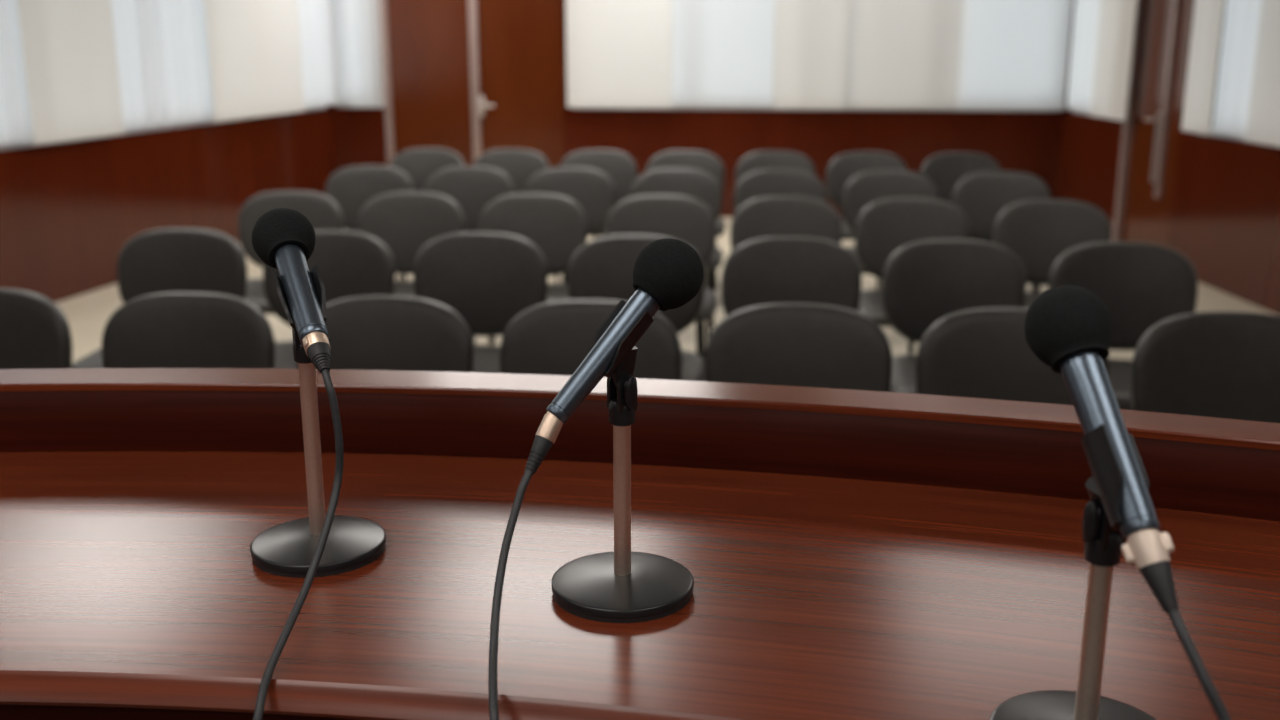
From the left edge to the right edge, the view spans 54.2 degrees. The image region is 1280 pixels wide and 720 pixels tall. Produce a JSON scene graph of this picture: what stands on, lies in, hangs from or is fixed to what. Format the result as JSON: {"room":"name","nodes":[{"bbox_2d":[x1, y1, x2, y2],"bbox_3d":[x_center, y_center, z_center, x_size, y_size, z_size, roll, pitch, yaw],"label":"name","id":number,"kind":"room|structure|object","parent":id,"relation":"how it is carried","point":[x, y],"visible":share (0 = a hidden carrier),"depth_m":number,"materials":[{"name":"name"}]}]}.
{"room":"conference room","nodes":[
{"label":"conference room","id":0,"kind":"room"},
{"bbox_2d":[0,105,337,302],"bbox_3d":[-4.167,-0.999,4.247,0.160,2.900,14.174,3,15,11],"label":"wall","id":1,"kind":"structure","parent":0,"point":[69,209],"depth_m":8.16,"materials":[{"name":"brown wood"}]},
{"bbox_2d":[0,0,33,144],"bbox_3d":[-3.568,-2.039,6.475,0.065,1.865,1.257,3,15,11],"label":"sheer curtain","id":2,"kind":"object","parent":1,"relation":"hanging from","point":[15,117],"visible":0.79,"depth_m":6.96,"materials":[{"name":"white fabric"}]},
{"bbox_2d":[111,0,213,129],"bbox_3d":[-3.197,-2.508,8.279,0.071,1.865,1.337,3,15,12],"label":"sheer curtain","id":3,"kind":"object","parent":1,"relation":"hanging from","point":[161,46],"visible":0.87,"depth_m":8.38,"materials":[{"name":"white fabric"}]},
{"bbox_2d":[0,106,325,148],"bbox_3d":[-3.756,-1.941,6.184,0.050,1.890,9.831,3,15,11],"label":"window","id":4,"kind":"structure","parent":1,"relation":"in","point":[2,146],"depth_m":8.52,"materials":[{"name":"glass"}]},
{"bbox_2d":[298,0,336,107],"bbox_3d":[-2.744,-3.071,10.448,0.055,1.865,0.624,3,15,12],"label":"sheer curtain","id":5,"kind":"object","parent":1,"relation":"hanging from","point":[315,27],"visible":0.94,"depth_m":10.59,"materials":[{"name":"white fabric"}]},
{"bbox_2d":[55,217,1278,363],"bbox_3d":[-0.123,0.537,4.301,9.780,0.100,14.400,1,15,5],"label":"floor","id":6,"kind":"structure","parent":0,"point":[87,315],"depth_m":7.25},
{"bbox_2d":[0,288,72,368],"bbox_3d":[-1.857,0.279,3.386,0.524,0.859,0.584,1,15,5],"label":"chair","id":7,"kind":"object","parent":6,"relation":"on","point":[35,333],"visible":0.33,"depth_m":3.49,"materials":[{"name":"grey fabric"}]},
{"bbox_2d":[72,228,246,367],"bbox_3d":[-1.713,-0.008,4.491,0.524,0.859,0.584,1,15,5],"label":"chair","id":8,"kind":"object","parent":6,"relation":"on","point":[163,260],"visible":0.35,"depth_m":4.62,"materials":[{"name":"black fabric"}]},
{"bbox_2d":[102,292,275,368],"bbox_3d":[-1.271,0.292,3.334,0.524,0.859,0.584,1,15,5],"label":"chair","id":9,"kind":"object","parent":6,"relation":"on","point":[166,329],"visible":0.28,"depth_m":3.46,"materials":[{"name":"grey fabric"}]},
{"bbox_2d":[238,190,342,314],"bbox_3d":[-1.626,-0.301,5.621,0.524,0.859,0.584,1,15,5],"label":"chair","id":10,"kind":"object","parent":6,"relation":"on","point":[321,210],"visible":0.3,"depth_m":5.74,"materials":[{"name":"black fabric"}]},
{"bbox_2d":[263,230,394,368],"bbox_3d":[-1.157,0.005,4.441,0.524,0.859,0.584,1,15,5],"label":"chair","id":11,"kind":"object","parent":6,"relation":"on","point":[350,263],"visible":0.27,"depth_m":4.56,"materials":[{"name":"black fabric"}]},
{"bbox_2d":[325,165,413,280],"bbox_3d":[-1.507,-0.594,6.747,0.524,0.859,0.584,1,15,5],"label":"chair","id":12,"kind":"object","parent":6,"relation":"on","point":[351,188],"visible":0.27,"depth_m":6.88,"materials":[{"name":"black fabric"}]},
{"bbox_2d":[296,295,473,371],"bbox_3d":[-0.717,0.305,3.284,0.524,0.859,0.584,1,15,5],"label":"chair","id":13,"kind":"object","parent":6,"relation":"on","point":[373,332],"visible":0.14,"depth_m":3.41,"materials":[{"name":"black fabric"}]},
{"bbox_2d":[358,192,464,296],"bbox_3d":[-1.061,-0.288,5.570,0.524,0.859,0.584,1,15,5],"label":"chair","id":14,"kind":"object","parent":6,"relation":"on","point":[405,222],"visible":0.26,"depth_m":5.70,"materials":[{"name":"black fabric"}]},
{"bbox_2d":[390,148,464,280],"bbox_3d":[-1.367,-0.866,7.794,0.524,0.859,0.584,1,15,5],"label":"chair","id":15,"kind":"object","parent":6,"relation":"on","point":[419,164],"visible":0.26,"depth_m":7.92,"materials":[{"name":"grey fabric"}]},
{"bbox_2d":[425,166,513,341],"bbox_3d":[-0.951,-0.581,6.697,0.524,0.859,0.584,1,15,5],"label":"chair","id":16,"kind":"object","parent":6,"relation":"on","point":[472,188],"visible":0.25,"depth_m":6.82,"materials":[{"name":"black fabric"}]},
{"bbox_2d":[413,232,547,372],"bbox_3d":[-0.596,0.018,4.391,0.524,0.859,0.584,1,15,5],"label":"chair","id":17,"kind":"object","parent":6,"relation":"on","point":[489,279],"visible":0.36,"depth_m":4.52,"materials":[{"name":"black fabric"}]},
{"bbox_2d":[474,149,549,193],"bbox_3d":[-0.830,-0.853,7.746,0.524,0.859,0.584,1,15,5],"label":"chair","id":18,"kind":"object","parent":6,"relation":"on","point":[519,165],"visible":0.19,"depth_m":7.87,"materials":[{"name":"grey fabric"}]},
{"bbox_2d":[472,193,587,344],"bbox_3d":[-0.501,-0.275,5.520,0.524,0.859,0.584,1,15,5],"label":"chair","id":19,"kind":"object","parent":6,"relation":"on","point":[557,225],"visible":0.44,"depth_m":5.64,"materials":[{"name":"black fabric"}]},
{"bbox_2d":[525,167,615,238],"bbox_3d":[-0.397,-0.568,6.648,0.524,0.859,0.584,1,15,5],"label":"chair","id":20,"kind":"object","parent":6,"relation":"on","point":[593,190],"visible":0.36,"depth_m":6.77,"materials":[{"name":"black fabric"}]},
{"bbox_2d":[499,299,681,379],"bbox_3d":[-0.153,0.318,3.233,0.524,0.859,0.584,1,15,5],"label":"chair","id":21,"kind":"object","parent":6,"relation":"on","point":[553,337],"visible":0.2,"depth_m":3.36,"materials":[{"name":"grey fabric"}]},
{"bbox_2d":[555,149,637,283],"bbox_3d":[-0.281,-0.840,7.697,0.524,0.859,0.584,1,15,5],"label":"chair","id":22,"kind":"object","parent":6,"relation":"on","point":[619,166],"visible":0.23,"depth_m":7.81,"materials":[{"name":"black fabric"}]},
{"bbox_2d":[568,234,704,380],"bbox_3d":[-0.033,0.031,4.340,0.524,0.859,0.584,1,15,5],"label":"chair","id":23,"kind":"object","parent":6,"relation":"on","point":[602,268],"visible":0.28,"depth_m":4.47,"materials":[{"name":"black fabric"}]},
{"bbox_2d":[606,194,716,359],"bbox_3d":[0.075,-0.262,5.468,0.524,0.859,0.584,1,15,5],"label":"chair","id":24,"kind":"object","parent":6,"relation":"on","point":[689,220],"visible":0.3,"depth_m":5.59,"materials":[{"name":"black fabric"}]},
{"bbox_2d":[630,168,722,345],"bbox_3d":[0.175,-0.554,6.596,0.524,0.859,0.584,1,15,5],"label":"chair","id":25,"kind":"object","parent":6,"relation":"on","point":[700,185],"visible":0.34,"depth_m":6.71,"materials":[{"name":"grey fabric"}]},
{"bbox_2d":[646,150,725,291],"bbox_3d":[0.261,-0.828,7.648,0.524,0.859,0.584,1,15,5],"label":"chair","id":26,"kind":"object","parent":6,"relation":"on","point":[710,163],"visible":0.25,"depth_m":7.77,"materials":[{"name":"grey fabric"}]},
{"bbox_2d":[735,151,815,186],"bbox_3d":[0.817,-0.815,7.598,0.524,0.859,0.584,1,15,5],"label":"chair","id":27,"kind":"object","parent":6,"relation":"on","point":[760,160],"visible":0.18,"depth_m":7.72,"materials":[{"name":"black fabric"}]},
{"bbox_2d":[729,169,826,253],"bbox_3d":[0.729,-0.542,6.546,0.524,0.859,0.584,1,15,5],"label":"chair","id":28,"kind":"object","parent":6,"relation":"on","point":[765,182],"visible":0.2,"depth_m":6.67,"materials":[{"name":"black fabric"}]},
{"bbox_2d":[724,196,841,316],"bbox_3d":[0.629,-0.249,5.418,0.524,0.859,0.584,1,15,5],"label":"chair","id":29,"kind":"object","parent":6,"relation":"on","point":[769,216],"visible":0.23,"depth_m":5.54,"materials":[{"name":"black fabric"}]},
{"bbox_2d":[721,237,861,316],"bbox_3d":[0.515,0.044,4.291,0.524,0.859,0.584,1,15,5],"label":"chair","id":30,"kind":"object","parent":6,"relation":"on","point":[767,270],"visible":0.28,"depth_m":4.42,"materials":[{"name":"black fabric"}]},
{"bbox_2d":[705,303,892,391],"bbox_3d":[0.400,0.331,3.183,0.524,0.859,0.584,1,15,5],"label":"chair","id":31,"kind":"object","parent":6,"relation":"on","point":[785,344],"visible":0.27,"depth_m":3.31,"materials":[{"name":"black fabric"}]},
{"bbox_2d":[826,152,906,239],"bbox_3d":[1.361,-0.802,7.550,0.524,0.859,0.584,2,15,8],"label":"chair","id":32,"kind":"object","parent":6,"relation":"on","point":[843,167],"visible":0.38,"depth_m":7.68,"materials":[{"name":"black fabric"}]},
{"bbox_2d":[843,170,937,274],"bbox_3d":[1.288,-0.529,6.497,0.524,0.859,0.584,3,15,10],"label":"chair","id":33,"kind":"object","parent":6,"relation":"on","point":[865,188],"visible":0.28,"depth_m":6.63,"materials":[{"name":"grey fabric"}]},
{"bbox_2d":[855,197,969,326],"bbox_3d":[1.170,-0.236,5.370,0.524,0.859,0.584,2,15,7],"label":"chair","id":34,"kind":"object","parent":6,"relation":"on","point":[884,226],"visible":0.43,"depth_m":5.50,"materials":[{"name":"black fabric"}]},
{"bbox_2d":[882,239,1025,393],"bbox_3d":[1.077,0.057,4.241,0.524,0.859,0.584,1,15,5],"label":"chair","id":35,"kind":"object","parent":6,"relation":"on","point":[924,282],"visible":0.48,"depth_m":4.37,"materials":[{"name":"black fabric"}]},
{"bbox_2d":[920,152,1000,238],"bbox_3d":[1.947,-0.788,7.497,0.524,0.859,0.584,1,15,2],"label":"chair","id":36,"kind":"object","parent":6,"relation":"on","point":[945,170],"visible":0.22,"depth_m":7.62,"materials":[{"name":"grey fabric"}]},
{"bbox_2d":[952,171,1049,291],"bbox_3d":[1.847,-0.516,6.449,0.524,0.859,0.584,4,15,14],"label":"chair","id":37,"kind":"object","parent":6,"relation":"on","point":[981,196],"visible":0.27,"depth_m":6.58,"materials":[{"name":"grey fabric"}]},
{"bbox_2d":[915,307,1109,404],"bbox_3d":[0.951,0.344,3.134,0.524,0.859,0.584,1,15,5],"label":"chair","id":38,"kind":"object","parent":6,"relation":"on","point":[985,353],"visible":0.14,"depth_m":3.26,"materials":[{"name":"black fabric"}]},
{"bbox_2d":[993,199,1111,352],"bbox_3d":[1.754,-0.223,5.318,0.524,0.859,0.584,3,15,11],"label":"chair","id":39,"kind":"object","parent":6,"relation":"on","point":[1038,232],"visible":0.36,"depth_m":5.45,"materials":[{"name":"black fabric"}]},
{"bbox_2d":[1048,241,1197,409],"bbox_3d":[1.641,0.070,4.190,0.524,0.859,0.584,2,15,7],"label":"chair","id":40,"kind":"object","parent":6,"relation":"on","point":[1142,285],"visible":0.38,"depth_m":4.31,"materials":[{"name":"black fabric"}]},
{"bbox_2d":[1131,311,1279,422],"bbox_3d":[1.501,0.357,3.085,0.524,0.859,0.584,1,15,5],"label":"chair","id":41,"kind":"object","parent":6,"relation":"on","point":[1217,364],"visible":0.3,"depth_m":3.21,"materials":[{"name":"charcoal fabric"},{"name":"black metal"}]},
{"bbox_3d":[-0.394,1.470,-0.089,7.900,0.300,4.980,1,15,5],"label":"dais","id":42,"kind":"object","parent":6,"relation":"on","visible":0},
{"bbox_2d":[0,368,1279,719],"bbox_3d":[-0.368,0.582,1.050,4.452,0.846,1.279,1,15,5],"label":"curved desk","id":43,"kind":"object","parent":42,"relation":"on","point":[848,554],"visible":0.9,"depth_m":1.21,"materials":[{"name":"brown wood"}]},
{"bbox_2d":[253,331,343,719],"bbox_3d":[-0.178,0.542,0.906,0.132,1.000,0.723,-7,16,-26],"label":"microphone cable","id":44,"kind":"object","parent":43,"relation":"on","point":[316,344],"visible":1,"depth_m":1.08,"materials":[{"name":"black rubber"}]},
{"bbox_2d":[250,264,385,577],"bbox_3d":[-0.315,0.051,1.193,0.129,0.282,0.129,1,15,5],"label":"microphone stand","id":45,"kind":"object","parent":43,"relation":"on","point":[286,549],"visible":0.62,"depth_m":1.19,"materials":[{"name":"black metal"}]},
{"bbox_2d":[252,208,328,346],"bbox_3d":[-0.328,-0.079,1.166,0.060,0.113,0.163,-4,15,-17],"label":"microphone","id":46,"kind":"object","parent":45,"relation":"attached to","point":[283,239],"visible":0.91,"depth_m":1.18,"materials":[{"name":"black metal"}]},
{"bbox_2d":[488,411,562,719],"bbox_3d":[0.024,0.583,0.854,0.140,0.947,0.695,-7,16,-26],"label":"microphone cable","id":47,"kind":"object","parent":43,"relation":"on","point":[547,433],"visible":1,"depth_m":1.02,"materials":[{"name":"black rubber"}]},
{"bbox_2d":[552,299,693,622],"bbox_3d":[-0.016,0.081,1.105,0.129,0.268,0.129,1,15,5],"label":"microphone stand","id":48,"kind":"object","parent":43,"relation":"on","point":[622,585],"visible":0.96,"depth_m":1.10,"materials":[{"name":"black metal"}]},
{"bbox_2d":[547,238,702,423],"bbox_3d":[-0.008,-0.025,1.067,0.147,0.149,0.061,-12,19,-39],"label":"microphone","id":49,"kind":"object","parent":48,"relation":"attached to","point":[668,272],"visible":1,"depth_m":1.06,"materials":[{"name":"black metal"}]},
{"bbox_2d":[990,424,1156,719],"bbox_3d":[0.313,0.157,0.853,0.129,0.247,0.129,1,15,5],"label":"microphone stand","id":50,"kind":"object","parent":43,"relation":"on","point":[1103,539],"visible":0.94,"depth_m":0.85,"materials":[{"name":"black metal"}]},
{"bbox_2d":[1024,285,1160,539],"bbox_3d":[0.302,0.031,0.836,0.058,0.148,0.139,-2,15,-9],"label":"microphone","id":51,"kind":"object","parent":50,"relation":"attached to","point":[1068,328],"visible":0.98,"depth_m":0.84,"materials":[{"name":"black metal"}]},
{"bbox_2d":[1121,528,1230,719],"bbox_3d":[0.466,0.610,0.738,0.040,0.955,0.483,-13,19,-40],"label":"microphone cable","id":52,"kind":"object","parent":43,"relation":"on","point":[1149,549],"visible":1,"depth_m":0.78,"materials":[{"name":"black rubber"}]},
{"bbox_2d":[334,0,1063,216],"bbox_3d":[0.433,-2.689,10.757,6.714,2.900,0.160,1,15,5],"label":"wall","id":53,"kind":"structure","parent":0,"point":[1029,142],"depth_m":10.78,"materials":[{"name":"brown wood"}]},
{"bbox_2d":[337,104,382,107],"bbox_3d":[-2.481,-3.169,10.917,0.440,1.890,0.050,1,15,5],"label":"window","id":54,"kind":"structure","parent":53,"relation":"in","point":[338,105],"depth_m":11.13,"materials":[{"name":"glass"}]},
{"bbox_2d":[379,0,393,165],"bbox_3d":[-2.225,-2.416,10.999,0.060,2.250,0.040,1,15,5],"label":"trim","id":55,"kind":"structure","parent":53,"relation":"attached to","point":[382,3],"depth_m":10.97,"materials":[{"name":"silver metal"}]},
{"bbox_2d":[387,0,563,167],"bbox_3d":[-1.444,-2.372,10.930,1.560,2.200,0.142,1,15,5],"label":"door","id":56,"kind":"structure","parent":53,"relation":"in","point":[470,79],"depth_m":10.92,"materials":[{"name":"brown wood"}]},
{"bbox_2d":[573,106,1060,110],"bbox_3d":[1.489,-3.077,10.560,4.174,1.890,0.050,1,15,5],"label":"window","id":57,"kind":"structure","parent":53,"relation":"in","point":[673,107],"depth_m":10.81,"materials":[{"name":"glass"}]},
{"bbox_2d":[1056,0,1279,315],"bbox_3d":[3.816,-0.813,3.531,0.160,2.900,14.195,0,15,-1],"label":"wall","id":58,"kind":"structure","parent":0,"point":[1225,218],"depth_m":7.94,"materials":[{"name":"brown wood"}]},
{"bbox_2d":[1072,109,1089,114],"bbox_3d":[3.669,-2.845,9.669,0.050,1.890,1.248,0,15,-1],"label":"window","id":59,"kind":"structure","parent":58,"relation":"in","point":[1073,110],"depth_m":10.29,"materials":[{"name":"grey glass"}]},
{"bbox_2d":[1066,0,1100,111],"bbox_3d":[3.550,-2.909,9.827,0.015,1.865,0.705,0,15,-1],"label":"sheer curtain","id":60,"kind":"object","parent":58,"relation":"hanging from","point":[1086,12],"visible":0.8,"depth_m":10.01,"materials":[{"name":"white fabric"}]},
{"bbox_2d":[1112,0,1143,240],"bbox_3d":[3.601,-1.944,9.181,0.040,2.250,0.070,0,15,-1],"label":"trim","id":61,"kind":"structure","parent":58,"relation":"attached to","point":[1127,124],"depth_m":9.22,"materials":[{"name":"silver metal"}]},
{"bbox_2d":[1121,0,1193,246],"bbox_3d":[3.607,-1.808,8.759,0.138,2.200,0.866,0,15,-1],"label":"door","id":62,"kind":"structure","parent":58,"relation":"in","point":[1166,24],"depth_m":8.76,"materials":[{"name":"brown wood"}]},
{"bbox_2d":[1210,0,1244,139],"bbox_3d":[3.797,-1.480,4.409,0.050,1.890,7.571,0,15,-1],"label":"window","id":63,"kind":"structure","parent":58,"relation":"in","point":[1214,100],"depth_m":8.00,"materials":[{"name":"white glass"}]},
{"bbox_2d":[1181,0,1224,134],"bbox_3d":[3.539,-2.373,7.729,0.015,1.910,0.403,0,15,-1],"label":"blind","id":64,"kind":"object","parent":63,"relation":"attached to","point":[1208,14],"visible":1,"depth_m":7.87,"materials":[{"name":"beige fabric"}]},
{"bbox_2d":[1212,0,1261,136],"bbox_3d":[3.595,-2.280,7.401,0.055,1.865,0.523,0,15,-2],"label":"sheer curtain","id":65,"kind":"object","parent":58,"relation":"hanging from","point":[1242,17],"visible":0.88,"depth_m":7.53,"materials":[{"name":"white fabric"}]},
{"bbox_3d":[-0.123,-2.367,3.548,9.780,0.100,14.400,1,15,5],"label":"ceiling","id":66,"kind":"structure","parent":0,"visible":0},
{"bbox_2d":[17,0,124,144],"bbox_3d":[-3.351,-2.255,7.274,0.015,1.910,0.875,3,15,11],"label":"blind","id":67,"kind":"object","parent":66,"relation":"hanging from","point":[68,46],"visible":1,"depth_m":7.38,"materials":[{"name":"beige fabric"}]},
{"bbox_2d":[204,0,304,121],"bbox_3d":[-2.915,-2.811,9.418,0.015,1.910,1.448,3,15,11],"label":"blind","id":68,"kind":"object","parent":66,"relation":"hanging from","point":[254,47],"visible":1,"depth_m":9.48,"materials":[{"name":"beige fabric"}]},
{"bbox_2d":[330,0,348,103],"bbox_3d":[-2.612,-3.176,10.795,0.160,1.895,0.015,1,15,5],"label":"blind","id":69,"kind":"object","parent":66,"relation":"hanging from","point":[336,6],"visible":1,"depth_m":10.92,"materials":[{"name":"white fabric"}]},
{"bbox_2d":[343,0,383,105],"bbox_3d":[-2.399,-3.151,10.729,0.318,1.910,0.015,1,15,5],"label":"blind","id":70,"kind":"object","parent":66,"relation":"hanging from","point":[361,17],"visible":1,"depth_m":10.86,"materials":[{"name":"white fabric"}]},
{"bbox_2d":[566,0,672,107],"bbox_3d":[-0.178,-3.100,10.530,0.910,1.910,0.015,1,15,5],"label":"blind","id":71,"kind":"object","parent":66,"relation":"hanging from","point":[619,52],"visible":1,"depth_m":10.66,"materials":[{"name":"beige fabric"}]},
{"bbox_2d":[672,0,774,105],"bbox_3d":[0.708,-3.096,10.487,0.890,1.895,0.015,1,15,5],"label":"blind","id":72,"kind":"object","parent":66,"relation":"hanging from","point":[722,50],"visible":1,"depth_m":10.62,"materials":[{"name":"white fabric"}]},
{"bbox_2d":[772,0,849,108],"bbox_3d":[1.432,-3.062,10.385,0.617,1.910,0.015,1,15,5],"label":"blind","id":73,"kind":"object","parent":66,"relation":"hanging from","point":[811,36],"visible":1,"depth_m":10.51,"materials":[{"name":"beige fabric"}]},
{"bbox_2d":[845,0,963,108],"bbox_3d":[2.206,-3.054,10.355,0.960,1.910,0.015,1,15,5],"label":"blind","id":74,"kind":"object","parent":66,"relation":"hanging from","point":[902,54],"visible":1,"depth_m":10.48,"materials":[{"name":"beige fabric"}]},
{"bbox_2d":[957,0,1072,109],"bbox_3d":[3.103,-3.023,10.235,0.880,1.910,0.015,1,15,5],"label":"blind","id":75,"kind":"object","parent":66,"relation":"hanging from","point":[1014,54],"visible":1,"depth_m":10.36,"materials":[{"name":"white fabric"}]},
{"bbox_2d":[1090,0,1136,120],"bbox_3d":[3.504,-2.741,9.146,0.015,1.910,0.674,0,15,-1],"label":"blind","id":76,"kind":"object","parent":66,"relation":"hanging from","point":[1116,17],"visible":1,"depth_m":9.27,"materials":[{"name":"beige fabric"}]},
{"bbox_2d":[1245,0,1279,146],"bbox_3d":[3.567,-2.067,6.550,0.015,1.910,1.148,0,15,-1],"label":"blind","id":77,"kind":"object","parent":66,"relation":"hanging from","point":[1263,124],"visible":1,"depth_m":7.10,"materials":[{"name":"beige fabric"}]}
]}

